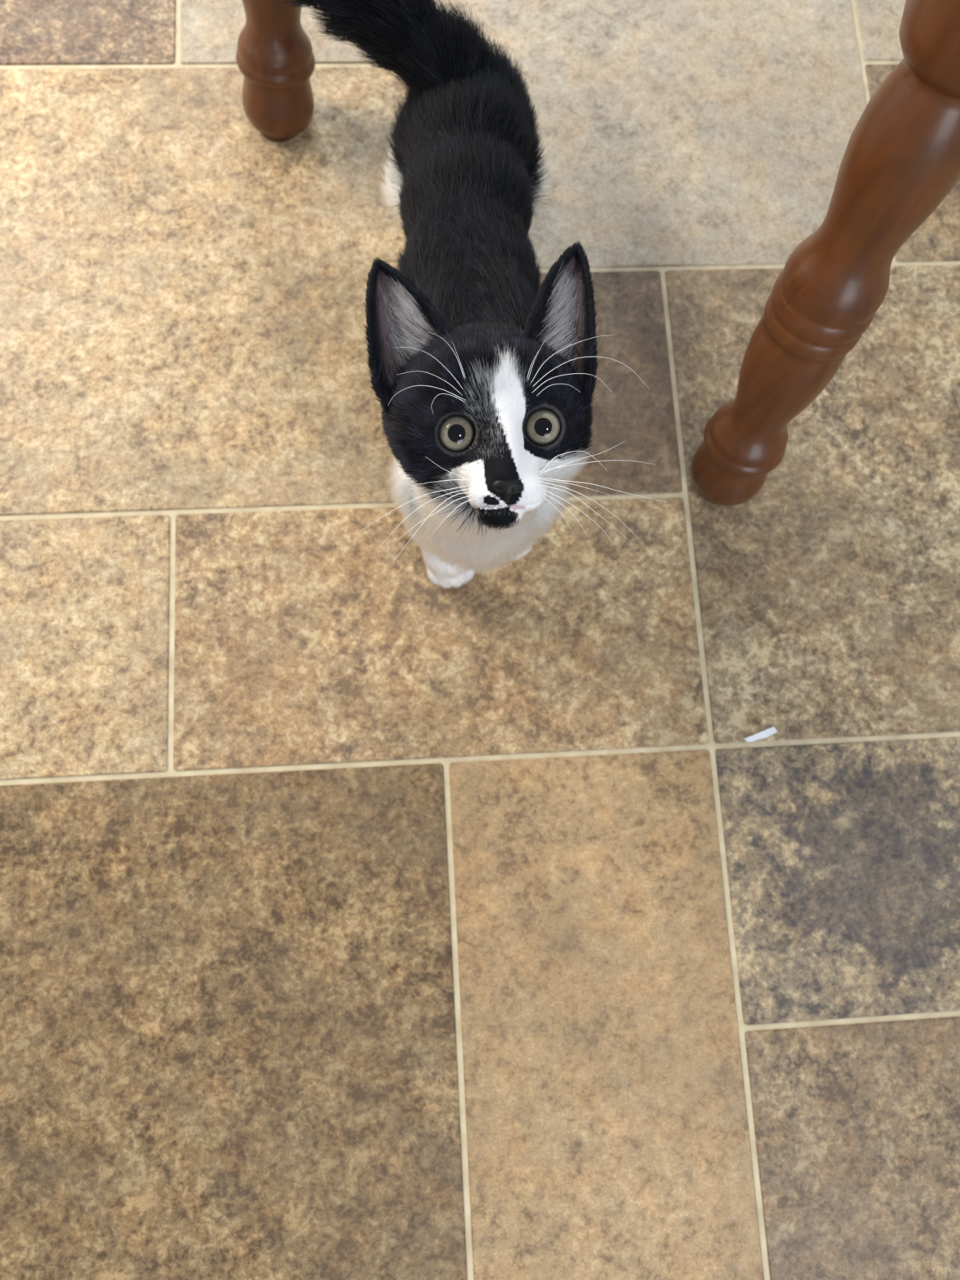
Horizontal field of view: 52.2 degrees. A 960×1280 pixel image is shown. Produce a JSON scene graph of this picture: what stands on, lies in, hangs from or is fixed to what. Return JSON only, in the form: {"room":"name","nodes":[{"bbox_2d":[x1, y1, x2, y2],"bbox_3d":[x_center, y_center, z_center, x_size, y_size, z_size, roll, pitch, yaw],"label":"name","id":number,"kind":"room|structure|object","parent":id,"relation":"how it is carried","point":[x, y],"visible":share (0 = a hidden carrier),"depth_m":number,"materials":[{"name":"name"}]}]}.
{"room":"kitchen or dining area","nodes":[
{"label":"kitchen or dining area","id":0,"kind":"room"},
{"bbox_2d":[0,0,959,1279],"bbox_3d":[0.118,-0.158,0.608,1.800,0.020,1.950,-2,78,-4],"label":"floor","id":1,"kind":"structure","parent":0,"point":[362,916],"depth_m":0.55,"materials":[{"name":"tile"}]},
{"bbox_2d":[235,0,315,142],"bbox_3d":[-0.100,-0.422,0.442,0.054,0.391,0.150,13,78,0],"label":"furniture leg","id":2,"kind":"object","parent":1,"relation":"on","point":[275,58],"visible":1,"depth_m":0.57,"materials":[{"name":"brown wood"}]},
{"bbox_2d":[280,0,665,589],"bbox_3d":[-0.012,-0.180,0.487,0.119,0.211,0.339,-7,78,-5],"label":"kitten","id":3,"kind":"object","parent":1,"relation":"on","point":[483,374],"visible":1,"depth_m":0.44},
{"bbox_2d":[743,726,777,742],"bbox_3d":[0.159,0.054,0.553,0.020,0.002,0.004,-21,80,-7],"label":"paper scrap","id":4,"kind":"object","parent":1,"relation":"on","point":[766,733],"visible":1,"depth_m":0.55,"materials":[{"name":"white paper"}]},
{"bbox_2d":[690,0,959,506],"bbox_3d":[0.168,-0.185,0.405,0.054,0.393,0.142,11,78,-1],"label":"furniture leg","id":5,"kind":"object","parent":1,"relation":"on","point":[900,160],"visible":1,"depth_m":0.42,"materials":[{"name":"brown wood"}]}
]}

